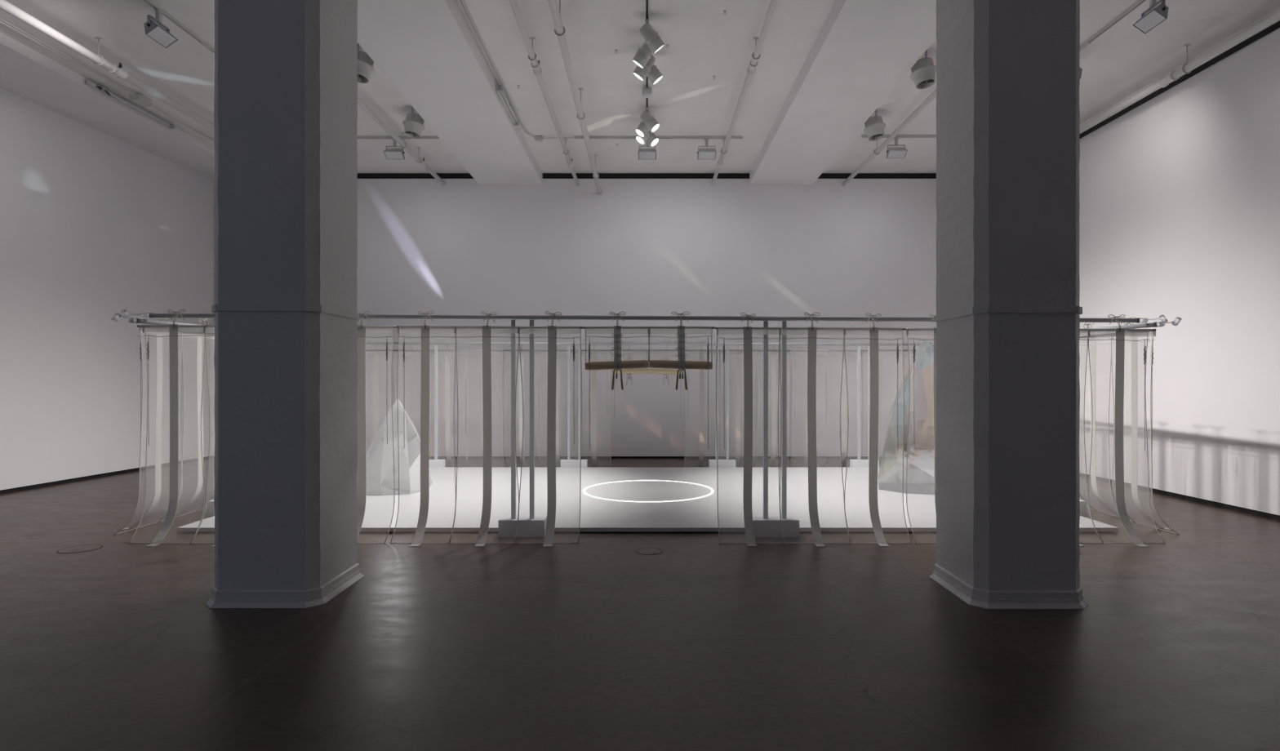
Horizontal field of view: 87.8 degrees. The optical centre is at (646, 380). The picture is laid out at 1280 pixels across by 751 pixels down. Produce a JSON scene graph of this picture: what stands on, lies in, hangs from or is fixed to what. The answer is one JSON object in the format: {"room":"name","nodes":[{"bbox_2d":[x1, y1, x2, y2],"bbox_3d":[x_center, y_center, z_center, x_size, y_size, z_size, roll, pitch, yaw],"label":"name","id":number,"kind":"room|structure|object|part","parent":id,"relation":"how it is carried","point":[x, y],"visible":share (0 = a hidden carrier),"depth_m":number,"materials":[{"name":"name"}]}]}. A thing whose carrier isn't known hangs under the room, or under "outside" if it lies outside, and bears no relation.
{"room":"museum","nodes":[
{"label":"museum","id":0,"kind":"room"},
{"bbox_2d":[0,88,213,490],"bbox_3d":[-8.222,-1.175,3.450,0.200,5.050,16.924,0,0,2],"label":"wall","id":1,"kind":"structure","parent":0,"point":[95,225],"depth_m":9.38,"materials":[{"name":"white paint"}]},
{"bbox_2d":[0,455,211,493],"bbox_3d":[-8.162,1.375,3.450,0.040,0.050,16.917,0,0,2],"label":"baseboard","id":2,"kind":"structure","parent":1,"relation":"attached to","point":[31,486],"depth_m":9.34,"materials":[{"name":"black"}]},
{"bbox_2d":[0,31,214,179],"bbox_3d":[-7.678,-3.640,3.450,1.615,0.120,16.900,0,0,0],"label":"ceiling beam","id":3,"kind":"structure","parent":1,"relation":"attached to","point":[25,73],"depth_m":8.73,"materials":[{"name":"paint"}]},
{"bbox_2d":[85,80,174,128],"bbox_3d":[-6.815,-3.635,8.850,0.090,0.067,1.440,0,0,0],"label":"lamp","id":4,"kind":"object","parent":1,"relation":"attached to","point":[103,90],"visible":1,"depth_m":8.74,"materials":[{"name":"grey metal"}]},
{"bbox_2d":[111,312,370,342],"bbox_3d":[-4.490,-0.584,8.180,0.075,0.185,5.134,0,0,0],"label":"rail","id":5,"kind":"object","parent":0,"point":[117,316],"visible":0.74,"depth_m":5.95,"materials":[{"name":"grey metal"}]},
{"bbox_2d":[114,317,214,534],"bbox_3d":[-4.704,0.382,6.830,0.430,2.037,1.700,0,0,0],"label":"sheer curtain","id":6,"kind":"object","parent":5,"relation":"hanging from","point":[199,339],"visible":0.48,"depth_m":6.29,"materials":[{"name":"grey fabric"}]},
{"bbox_3d":[-4.570,-0.485,6.830,0.021,0.020,1.700,0,0,0],"label":"rod","id":7,"kind":"part","parent":6,"relation":"part of","materials":[{"name":"grey"}]},
{"bbox_2d":[211,178,936,456],"bbox_3d":[-0.795,-1.117,12.000,14.570,4.965,0.200,0,0,0],"label":"wall","id":8,"kind":"structure","parent":0,"point":[826,247],"depth_m":11.90,"materials":[{"name":"white paint"}]},
{"bbox_2d":[357,0,542,184],"bbox_3d":[-2.430,-3.600,3.450,1.140,0.200,16.900,0,0,0],"label":"ceiling beam","id":9,"kind":"structure","parent":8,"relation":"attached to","point":[428,50],"depth_m":7.79,"materials":[{"name":"paint"}]},
{"bbox_2d":[495,84,519,125],"bbox_3d":[-1.821,-3.623,8.750,0.072,0.115,1.160,0,0,0],"label":"lamp","id":10,"kind":"object","parent":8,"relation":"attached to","point":[499,88],"visible":1,"depth_m":8.65,"materials":[{"name":"grey metal"}]},
{"bbox_2d":[211,456,881,457],"bbox_3d":[-0.795,1.383,11.940,14.170,0.035,0.040,0,0,0],"label":"baseboard","id":11,"kind":"structure","parent":8,"relation":"attached to","point":[211,456],"depth_m":11.92,"materials":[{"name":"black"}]},
{"bbox_2d":[357,173,936,178],"bbox_3d":[-0.795,-3.650,11.935,14.170,0.100,0.050,0,0,0],"label":"trim","id":12,"kind":"structure","parent":8,"relation":"attached to","point":[360,175],"depth_m":11.91,"materials":[{"name":"black"}]},
{"bbox_2d":[749,0,936,184],"bbox_3d":[2.405,-3.600,3.450,1.130,0.200,16.900,0,0,0],"label":"beam","id":13,"kind":"structure","parent":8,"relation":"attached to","point":[862,50],"depth_m":7.79,"materials":[{"name":"paint"}]},
{"bbox_2d":[1080,7,1279,126],"bbox_3d":[6.385,-3.643,3.450,0.210,0.115,16.900,0,0,0],"label":"trim","id":14,"kind":"structure","parent":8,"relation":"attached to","point":[1278,8],"depth_m":7.62,"materials":[{"name":"paint"}]},
{"bbox_2d":[0,457,1279,750],"bbox_3d":[-1.195,1.500,3.450,15.370,0.200,17.300,0,0,0],"label":"floor","id":15,"kind":"structure","parent":0,"point":[595,643],"depth_m":3.49,"materials":[{"name":"concrete"}]},
{"bbox_2d":[57,544,102,553],"bbox_3d":[-4.700,1.399,5.520,0.290,0.004,0.290,0,0,0],"label":"floor plate","id":16,"kind":"object","parent":15,"relation":"on","point":[84,548],"visible":1,"depth_m":5.51,"materials":[{"name":"metal"}]},
{"bbox_2d":[207,499,214,515],"bbox_3d":[-4.450,0.432,7.060,0.150,1.936,0.410,0,0,0],"label":"stand","id":17,"kind":"object","parent":15,"relation":"on","point":[211,505],"visible":0.12,"depth_m":6.86,"materials":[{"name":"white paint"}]},
{"bbox_2d":[205,0,364,608],"bbox_3d":[-2.386,-1.050,4.455,0.744,4.900,0.744,0,0,0],"label":"column","id":18,"kind":"structure","parent":15,"relation":"on","point":[286,316],"depth_m":4.12,"materials":[{"name":"paint"}]},
{"bbox_3d":[-2.386,1.350,4.455,0.744,0.100,0.744,0,0,0],"label":"moulding","id":19,"kind":"part","parent":18,"relation":"part of","materials":[{"name":"paint"}]},
{"bbox_2d":[429,345,444,466],"bbox_3d":[-3.370,0.432,10.390,0.410,1.936,0.150,0,0,0],"label":"stand","id":20,"kind":"object","parent":15,"relation":"on","point":[433,463],"visible":0.37,"depth_m":10.37,"materials":[{"name":"white paint"}]},
{"bbox_2d":[497,320,546,537],"bbox_3d":[-1.115,0.429,5.995,0.410,1.942,0.150,0,0,0],"label":"stand","id":21,"kind":"object","parent":15,"relation":"on","point":[531,526],"visible":0.92,"depth_m":5.98,"materials":[{"name":"white paint"}]},
{"bbox_2d":[120,309,1168,323],"bbox_3d":[-0.020,-0.569,5.955,9.334,0.124,0.075,0,0,0],"label":"rail","id":22,"kind":"object","parent":21,"relation":"on","point":[146,315],"visible":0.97,"depth_m":5.94,"materials":[{"name":"grey metal"}]},
{"bbox_2d":[128,309,396,546],"bbox_3d":[-3.342,0.385,5.785,2.255,2.030,0.390,0,0,0],"label":"sheer curtain","id":23,"kind":"object","parent":22,"relation":"hanging from","point":[173,329],"visible":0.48,"depth_m":5.88,"materials":[{"name":"grey fabric"}]},
{"bbox_3d":[-3.342,-0.384,5.874,2.191,0.024,0.013,0,0,0],"label":"draw cord","id":24,"kind":"part","parent":23,"relation":"part of","materials":[{"name":"fabric"}]},
{"bbox_2d":[390,311,582,546],"bbox_3d":[-1.391,0.391,5.785,1.648,2.018,0.392,0,0,0],"label":"sheer curtain","id":25,"kind":"object","parent":22,"relation":"hanging from","point":[486,331],"visible":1,"depth_m":5.88,"materials":[{"name":"grey fabric"}]},
{"bbox_3d":[-1.391,-0.376,5.874,1.584,0.022,0.013,0,0,0],"label":"draw cord","id":26,"kind":"part","parent":25,"relation":"part of","materials":[{"name":"fabric"}]},
{"bbox_2d":[582,311,715,448],"bbox_3d":[0.019,-0.004,5.910,1.168,1.213,0.142,0,0,0],"label":"frame","id":27,"kind":"object","parent":22,"relation":"hanging from","point":[617,364],"visible":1,"depth_m":5.88,"materials":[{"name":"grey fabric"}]},
{"bbox_3d":[0.019,-0.381,5.876,1.128,0.016,0.005,0,0,0],"label":"draw cord","id":28,"kind":"part","parent":27,"relation":"part of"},
{"bbox_2d":[715,311,911,546],"bbox_3d":[1.449,0.397,5.785,1.682,2.006,0.392,0,0,0],"label":"sheer curtain","id":29,"kind":"object","parent":22,"relation":"hanging from","point":[873,333],"visible":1,"depth_m":5.88,"materials":[{"name":"grey fabric"}]},
{"bbox_3d":[1.449,-0.364,5.874,1.618,0.022,0.013,0,0,0],"label":"draw cord","id":30,"kind":"part","parent":29,"relation":"part of","materials":[{"name":"fabric"}]},
{"bbox_2d":[904,313,1164,546],"bbox_3d":[3.377,0.402,5.785,2.185,1.996,0.392,0,0,0],"label":"sheer curtain","id":31,"kind":"object","parent":22,"relation":"hanging from","point":[1120,333],"visible":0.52,"depth_m":5.88,"materials":[{"name":"grey fabric"}]},
{"bbox_3d":[3.377,-0.357,5.874,2.121,0.024,0.013,0,0,0],"label":"draw cord","id":32,"kind":"part","parent":31,"relation":"part of","materials":[{"name":"fabric"}]},
{"bbox_2d":[560,345,587,466],"bbox_3d":[-1.130,0.432,10.390,0.410,1.936,0.150,0,0,0],"label":"stand","id":33,"kind":"object","parent":15,"relation":"on","point":[564,463],"visible":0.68,"depth_m":10.37,"materials":[{"name":"white paint"}]},
{"bbox_2d":[177,466,1118,531],"bbox_3d":[0.010,1.374,8.200,8.620,0.052,4.220,0,0,0],"label":"platform","id":34,"kind":"object","parent":15,"relation":"on","point":[613,499],"visible":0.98,"depth_m":7.50,"materials":[{"name":"white"}]},
{"bbox_2d":[365,398,432,495],"bbox_3d":[-3.200,0.782,8.280,1.000,1.135,1.000,0,0,0],"label":"sculpture","id":35,"kind":"object","parent":34,"relation":"on","point":[380,455],"visible":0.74,"depth_m":7.94,"materials":[{"name":"white plastic"}]},
{"bbox_2d":[878,340,934,494],"bbox_3d":[3.426,0.427,8.334,1.128,1.845,0.994,0,0,-18],"label":"sculpture","id":36,"kind":"object","parent":34,"relation":"on","point":[921,446],"visible":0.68,"depth_m":8.06,"materials":[{"name":"clear crystal"},{"name":"amber crystal"},{"name":"blue crystal"}]},
{"bbox_2d":[635,547,662,555],"bbox_3d":[0.020,1.399,5.440,0.219,0.004,0.219,0,0,0],"label":"floor plate","id":37,"kind":"object","parent":15,"relation":"on","point":[647,551],"visible":1,"depth_m":5.43,"materials":[{"name":"metal"}]},
{"bbox_2d":[708,345,736,466],"bbox_3d":[1.180,0.432,10.390,0.410,1.936,0.150,0,0,0],"label":"stand","id":38,"kind":"object","parent":15,"relation":"on","point":[712,463],"visible":0.69,"depth_m":10.37,"materials":[{"name":"white paint"}]},
{"bbox_2d":[752,320,799,537],"bbox_3d":[1.155,0.435,5.995,0.410,1.930,0.150,0,0,0],"label":"stand","id":39,"kind":"object","parent":15,"relation":"on","point":[765,526],"visible":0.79,"depth_m":5.98,"materials":[{"name":"white paint"}]},
{"bbox_2d":[849,345,879,466],"bbox_3d":[3.400,0.432,10.390,0.410,1.936,0.150,0,0,0],"label":"stand","id":40,"kind":"object","parent":15,"relation":"on","point":[853,463],"visible":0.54,"depth_m":10.37,"materials":[{"name":"white paint"}]},
{"bbox_2d":[365,342,933,346],"bbox_3d":[0.000,-0.578,10.385,9.374,0.099,0.075,0,0,0],"label":"rail","id":41,"kind":"object","parent":40,"relation":"on","point":[366,343],"visible":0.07,"depth_m":10.37,"materials":[{"name":"grey metal"}]},
{"bbox_2d":[365,341,505,466],"bbox_3d":[-3.360,0.393,10.565,2.240,2.015,0.390,0,0,0],"label":"sheer curtain","id":42,"kind":"object","parent":41,"relation":"hanging from","point":[375,352],"visible":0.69,"depth_m":10.46,"materials":[{"name":"grey fabric"}]},
{"bbox_3d":[-3.360,-0.466,10.450,2.240,0.020,0.021,0,0,0],"label":"rod","id":43,"kind":"part","parent":42,"relation":"part of","materials":[{"name":"grey metal"}]},
{"bbox_2d":[503,340,612,466],"bbox_3d":[-1.393,0.389,10.565,1.695,2.022,0.390,0,0,0],"label":"sheer curtain","id":44,"kind":"object","parent":41,"relation":"hanging from","point":[593,352],"visible":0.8,"depth_m":10.46,"materials":[{"name":"grey fabric"}]},
{"bbox_3d":[-1.393,-0.466,10.450,1.695,0.020,0.021,0,0,0],"label":"rod","id":45,"kind":"part","parent":44,"relation":"part of","materials":[{"name":"grey metal"}]},
{"bbox_2d":[611,341,684,417],"bbox_3d":[0.018,-0.007,10.440,1.175,1.213,0.142,0,0,0],"label":"frame","id":46,"kind":"object","parent":41,"relation":"hanging from","point":[666,352],"visible":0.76,"depth_m":10.45,"materials":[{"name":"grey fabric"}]},
{"bbox_3d":[0.018,-0.466,10.450,1.175,0.020,0.021,0,0,0],"label":"rod","id":47,"kind":"part","parent":46,"relation":"part of","materials":[{"name":"grey metal"}]},
{"bbox_2d":[684,340,791,466],"bbox_3d":[1.420,0.390,10.565,1.680,2.021,0.392,0,0,0],"label":"sheer curtain","id":48,"kind":"object","parent":41,"relation":"hanging from","point":[701,352],"visible":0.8,"depth_m":10.46,"materials":[{"name":"grey fabric"}]},
{"bbox_3d":[1.420,-0.466,10.450,1.680,0.020,0.021,0,0,0],"label":"rod","id":49,"kind":"part","parent":48,"relation":"part of","materials":[{"name":"grey metal"}]},
{"bbox_2d":[789,340,919,466],"bbox_3d":[3.370,0.391,10.564,2.220,2.020,0.390,0,0,0],"label":"sheer curtain","id":50,"kind":"object","parent":41,"relation":"hanging from","point":[826,352],"visible":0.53,"depth_m":10.46,"materials":[{"name":"grey fabric"}]},
{"bbox_3d":[3.370,-0.466,10.450,2.220,0.020,0.021,0,0,0],"label":"rod","id":51,"kind":"part","parent":50,"relation":"part of","materials":[{"name":"grey metal"}]},
{"bbox_2d":[928,0,1088,608],"bbox_3d":[2.382,-1.050,4.440,0.744,4.900,0.744,0,0,0],"label":"column","id":52,"kind":"structure","parent":15,"relation":"on","point":[1006,318],"depth_m":4.11,"materials":[{"name":"paint"}]},
{"bbox_3d":[2.382,1.350,4.440,0.744,0.100,0.744,0,0,0],"label":"moulding","id":53,"kind":"part","parent":52,"relation":"part of","materials":[{"name":"paint"}]},
{"bbox_2d":[1079,499,1086,515],"bbox_3d":[4.460,0.432,7.060,0.150,1.936,0.410,0,0,0],"label":"stand","id":54,"kind":"object","parent":15,"relation":"on","point":[1082,503],"visible":0.13,"depth_m":6.86,"materials":[{"name":"white paint"}]},
{"bbox_2d":[923,316,1182,342],"bbox_3d":[4.490,-0.552,8.180,0.075,0.190,5.134,0,0,0],"label":"rail","id":55,"kind":"object","parent":54,"relation":"on","point":[1157,324],"visible":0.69,"depth_m":6.00,"materials":[{"name":"grey metal"}]},
{"bbox_2d":[1079,316,1178,534],"bbox_3d":[4.703,0.399,6.830,0.428,2.002,1.700,0,0,0],"label":"sheer curtain","id":56,"kind":"object","parent":55,"relation":"hanging from","point":[1153,333],"visible":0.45,"depth_m":6.29,"materials":[{"name":"grey fabric"}]},
{"bbox_3d":[4.570,-0.450,6.830,0.021,0.020,1.700,0,0,0],"label":"rod","id":57,"kind":"part","parent":56,"relation":"part of","materials":[{"name":"grey"}]},
{"bbox_3d":[4.596,-0.361,6.830,0.013,0.019,1.636,0,0,0],"label":"draw cord","id":58,"kind":"part","parent":56,"relation":"part of","materials":[{"name":"grey fabric"}]},
{"bbox_2d":[0,0,1279,173],"bbox_3d":[-1.195,-3.800,3.450,15.370,0.200,17.300,0,0,0],"label":"ceiling","id":59,"kind":"structure","parent":0,"point":[704,42],"depth_m":7.91,"materials":[{"name":"paint"}]},
{"bbox_2d":[0,0,214,131],"bbox_3d":[-5.930,-3.551,4.450,0.118,0.298,14.900,0,0,0],"label":"ceiling pipe","id":60,"kind":"object","parent":59,"relation":"attached to","point":[98,60],"visible":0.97,"depth_m":7.20,"materials":[{"name":"white metal"}]},
{"bbox_2d":[0,17,214,142],"bbox_3d":[-6.596,-3.649,4.100,0.133,0.090,14.200,0,0,0],"label":"conduit","id":61,"kind":"object","parent":59,"relation":"attached to","point":[137,98],"visible":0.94,"depth_m":8.09,"materials":[{"name":"white metal"}]},
{"bbox_2d":[143,0,214,53],"bbox_3d":[-4.840,-3.682,4.150,0.038,0.037,12.300,0,0,0],"label":"track","id":62,"kind":"object","parent":59,"relation":"attached to","point":[153,4],"visible":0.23,"depth_m":6.91,"materials":[{"name":"grey metal"}]},
{"bbox_2d":[143,8,177,48],"bbox_3d":[-4.822,-3.528,6.600,0.156,0.341,0.280,0,0,0],"label":"lamp","id":63,"kind":"object","parent":62,"relation":"hanging from","point":[153,30],"visible":1,"depth_m":6.58,"materials":[{"name":"grey metal"}]},
{"bbox_3d":[-4.808,-3.405,6.600,0.115,0.083,0.256,0,0,0],"label":"glass","id":64,"kind":"part","parent":63,"relation":"part of","materials":[{"name":"white glass"}]},
{"bbox_2d":[356,43,374,83],"bbox_3d":[-3.173,-3.513,7.387,0.294,0.374,0.295,0,0,0],"label":"spotlight","id":65,"kind":"object","parent":59,"relation":"in","point":[365,68],"visible":0.58,"depth_m":7.31,"materials":[{"name":"grey metal"}]},
{"bbox_2d":[356,135,439,138],"bbox_3d":[-4.175,-3.682,10.100,2.050,0.037,0.038,0,0,0],"label":"track","id":66,"kind":"object","parent":59,"relation":"attached to","point":[357,136],"visible":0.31,"depth_m":10.08,"materials":[{"name":"grey metal"}]},
{"bbox_2d":[383,138,404,159],"bbox_3d":[-3.820,-3.530,10.085,0.280,0.338,0.161,0,0,0],"label":"lamp","id":67,"kind":"object","parent":66,"relation":"hanging from","point":[390,153],"visible":0.82,"depth_m":10.08,"materials":[{"name":"grey metal"}]},
{"bbox_3d":[-3.820,-3.402,10.072,0.256,0.074,0.121,0,0,0],"label":"glass","id":68,"kind":"part","parent":67,"relation":"part of","materials":[{"name":"white glass"}]},
{"bbox_2d":[357,97,445,186],"bbox_3d":[-3.630,-3.581,4.450,0.100,0.239,14.900,0,0,0],"label":"ceiling pipe","id":69,"kind":"object","parent":59,"relation":"attached to","point":[403,144],"visible":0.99,"depth_m":9.75,"materials":[{"name":"white metal"}]},
{"bbox_2d":[402,106,425,138],"bbox_3d":[-3.178,-3.513,9.087,0.294,0.374,0.295,0,0,0],"label":"spotlight","id":70,"kind":"object","parent":59,"relation":"in","point":[413,124],"visible":0.97,"depth_m":9.00,"materials":[{"name":"grey metal"}]},
{"bbox_2d":[457,0,574,141],"bbox_3d":[-1.460,-3.664,3.570,0.741,0.060,13.140,0,0,0],"label":"conduit","id":71,"kind":"object","parent":59,"relation":"attached to","point":[537,138],"visible":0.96,"depth_m":7.88,"materials":[{"name":"white metal"}]},
{"bbox_2d":[508,0,579,186],"bbox_3d":[-1.235,-3.577,4.450,0.094,0.246,14.900,0,0,0],"label":"ceiling pipe","id":72,"kind":"object","parent":59,"relation":"attached to","point":[532,56],"visible":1,"depth_m":7.59,"materials":[{"name":"white metal"}]},
{"bbox_2d":[547,0,602,194],"bbox_3d":[-0.835,-3.504,4.450,0.108,0.393,14.900,0,0,0],"label":"ceiling pipe","id":73,"kind":"object","parent":59,"relation":"attached to","point":[559,30],"visible":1,"depth_m":7.41,"materials":[{"name":"white metal"}]},
{"bbox_2d":[644,0,648,106],"bbox_3d":[0.005,-3.682,3.875,0.038,0.037,11.750,0,0,0],"label":"track","id":74,"kind":"object","parent":59,"relation":"attached to","point":[646,2],"visible":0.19,"depth_m":6.70,"materials":[{"name":"grey metal"}]},
{"bbox_2d":[631,40,652,68],"bbox_3d":[-0.027,-3.504,7.119,0.260,0.320,0.160,0,0,20],"label":"spot lamp","id":75,"kind":"object","parent":74,"relation":"attached to","point":[642,57],"visible":0.63,"depth_m":7.07,"materials":[{"name":"grey metal"}]},
{"bbox_2d":[635,121,649,137],"bbox_3d":[-0.028,-3.504,9.161,0.260,0.320,0.160,0,0,-13],"label":"spot lamp","id":76,"kind":"object","parent":74,"relation":"attached to","point":[642,130],"visible":0.58,"depth_m":9.10,"materials":[{"name":"grey metal"}]},
{"bbox_2d":[632,54,655,81],"bbox_3d":[-0.028,-3.504,7.424,0.256,0.320,0.169,0,0,0],"label":"spot lamp","id":77,"kind":"object","parent":74,"relation":"attached to","point":[640,73],"visible":0.71,"depth_m":7.37,"materials":[{"name":"grey metal"}]},
{"bbox_2d":[635,130,652,144],"bbox_3d":[-0.027,-3.504,9.441,0.262,0.320,0.160,0,0,-18],"label":"spot lamp","id":78,"kind":"object","parent":74,"relation":"attached to","point":[641,140],"visible":0.41,"depth_m":9.40,"materials":[{"name":"grey metal"}]},
{"bbox_2d":[641,87,652,97],"bbox_3d":[0.005,-3.612,8.380,0.128,0.102,0.128,0,0,0],"label":"spot lamp","id":79,"kind":"object","parent":74,"relation":"attached to","point":[646,92],"visible":1,"depth_m":8.34,"materials":[{"name":"grey metal"}]},
{"bbox_2d":[640,106,659,132],"bbox_3d":[0.047,-3.504,8.976,0.265,0.319,0.172,0,0,0],"label":"spot lamp","id":80,"kind":"object","parent":74,"relation":"attached to","point":[650,122],"visible":1,"depth_m":8.93,"materials":[{"name":"grey metal"}]},
{"bbox_2d":[639,18,665,53],"bbox_3d":[0.056,-3.505,6.798,0.271,0.319,0.160,0,0,-18],"label":"spot lamp","id":81,"kind":"object","parent":74,"relation":"attached to","point":[654,42],"visible":1,"depth_m":6.75,"materials":[{"name":"grey metal"}]},
{"bbox_2d":[646,132,658,146],"bbox_3d":[0.046,-3.505,9.542,0.271,0.319,0.160,0,0,24],"label":"spot lamp","id":82,"kind":"object","parent":74,"relation":"attached to","point":[653,140],"visible":0.51,"depth_m":9.48,"materials":[{"name":"grey metal"}]},
{"bbox_2d":[646,64,663,84],"bbox_3d":[0.057,-3.504,7.523,0.265,0.320,0.167,0,0,0],"label":"spot lamp","id":83,"kind":"object","parent":74,"relation":"attached to","point":[655,76],"visible":0.63,"depth_m":7.47,"materials":[{"name":"grey metal"}]},
{"bbox_2d":[573,135,742,139],"bbox_3d":[0.180,-3.682,10.100,2.560,0.037,0.038,0,0,0],"label":"track","id":84,"kind":"object","parent":59,"relation":"attached to","point":[603,137],"visible":0.99,"depth_m":10.08,"materials":[{"name":"grey metal"}]},
{"bbox_2d":[638,141,656,159],"bbox_3d":[0.010,-3.530,10.085,0.280,0.338,0.161,0,0,0],"label":"lamp","id":85,"kind":"object","parent":84,"relation":"hanging from","point":[643,153],"visible":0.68,"depth_m":10.07,"materials":[{"name":"grey metal"}]},
{"bbox_3d":[0.010,-3.402,10.072,0.256,0.074,0.121,0,0,0],"label":"glass","id":86,"kind":"part","parent":85,"relation":"part of","materials":[{"name":"white glass"}]},
{"bbox_2d":[697,137,715,159],"bbox_3d":[0.910,-3.530,10.085,0.280,0.338,0.161,0,0,0],"label":"lamp","id":87,"kind":"object","parent":84,"relation":"hanging from","point":[703,153],"visible":1,"depth_m":10.08,"materials":[{"name":"grey metal"}]},
{"bbox_3d":[0.910,-3.402,10.072,0.256,0.074,0.121,0,0,0],"label":"glass","id":88,"kind":"part","parent":87,"relation":"part of","materials":[{"name":"white glass"}]},
{"bbox_2d":[711,0,778,185],"bbox_3d":[1.185,-3.582,4.450,0.094,0.236,14.900,0,0,0],"label":"ceiling pipe","id":89,"kind":"object","parent":59,"relation":"attached to","point":[751,69],"visible":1,"depth_m":7.62,"materials":[{"name":"white metal"}]},
{"bbox_2d":[863,109,885,141],"bbox_3d":[3.148,-3.513,9.187,0.294,0.374,0.295,0,0,0],"label":"spotlight","id":90,"kind":"object","parent":59,"relation":"in","point":[874,128],"visible":0.97,"depth_m":9.10,"materials":[{"name":"grey metal"}]},
{"bbox_2d":[841,88,936,186],"bbox_3d":[3.530,-3.576,4.450,0.100,0.249,14.900,0,0,0],"label":"ceiling pipe","id":91,"kind":"object","parent":59,"relation":"attached to","point":[877,151],"visible":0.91,"depth_m":9.44,"materials":[{"name":"white metal"}]},
{"bbox_2d":[861,134,936,137],"bbox_3d":[4.225,-3.682,10.050,1.950,0.037,0.038,0,0,0],"label":"track","id":92,"kind":"object","parent":59,"relation":"attached to","point":[862,135],"visible":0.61,"depth_m":10.03,"materials":[{"name":"grey metal"}]},
{"bbox_2d":[886,137,907,158],"bbox_3d":[3.770,-3.530,10.035,0.280,0.338,0.161,0,0,0],"label":"lamp","id":93,"kind":"object","parent":92,"relation":"hanging from","point":[891,153],"visible":0.91,"depth_m":10.03,"materials":[{"name":"grey metal"}]},
{"bbox_3d":[3.770,-3.402,10.022,0.256,0.074,0.121,0,0,0],"label":"glass","id":94,"kind":"part","parent":93,"relation":"part of","materials":[{"name":"white glass"}]},
{"bbox_2d":[909,49,936,89],"bbox_3d":[3.138,-3.513,7.537,0.294,0.374,0.295,0,0,0],"label":"spot lamp","id":95,"kind":"object","parent":59,"relation":"in","point":[924,70],"visible":0.94,"depth_m":7.45,"materials":[{"name":"grey metal"}]},
{"bbox_2d":[1080,0,1146,50],"bbox_3d":[4.810,-3.682,4.150,0.038,0.037,12.300,0,0,0],"label":"track","id":96,"kind":"object","parent":59,"relation":"attached to","point":[1139,2],"visible":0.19,"depth_m":6.86,"materials":[{"name":"grey metal"}]},
{"bbox_2d":[1133,0,1168,34],"bbox_3d":[4.792,-3.528,6.320,0.156,0.341,0.280,0,0,0],"label":"lamp","id":97,"kind":"object","parent":96,"relation":"hanging from","point":[1157,15],"visible":1,"depth_m":6.29,"materials":[{"name":"grey metal"}]},
{"bbox_3d":[4.778,-3.405,6.320,0.115,0.083,0.256,0,0,0],"label":"glass","id":98,"kind":"part","parent":97,"relation":"part of","materials":[{"name":"white glass"}]},
{"bbox_2d":[1080,9,1279,133],"bbox_3d":[5.970,-3.541,4.450,0.118,0.318,14.900,0,0,0],"label":"ceiling pipe","id":99,"kind":"object","parent":59,"relation":"attached to","point":[1175,75],"visible":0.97,"depth_m":7.34,"materials":[{"name":"white metal"}]},
{"bbox_2d":[1079,27,1279,515],"bbox_3d":[6.390,-1.087,3.450,0.200,4.865,16.900,0,0,0],"label":"wall","id":100,"kind":"structure","parent":0,"point":[1180,192],"depth_m":7.67,"materials":[{"name":"white paint"}]},
{"bbox_2d":[1079,20,1279,138],"bbox_3d":[6.300,-3.542,3.450,0.080,0.085,16.900,0,0,0],"label":"trim","id":101,"kind":"structure","parent":100,"relation":"attached to","point":[1275,26],"depth_m":7.66,"materials":[{"name":"black metal"}]},
{"bbox_2d":[1079,472,1279,520],"bbox_3d":[6.330,1.373,3.450,0.040,0.055,16.900,0,0,0],"label":"baseboard","id":102,"kind":"structure","parent":100,"relation":"attached to","point":[1260,513],"depth_m":7.58,"materials":[{"name":"black"}]}
]}

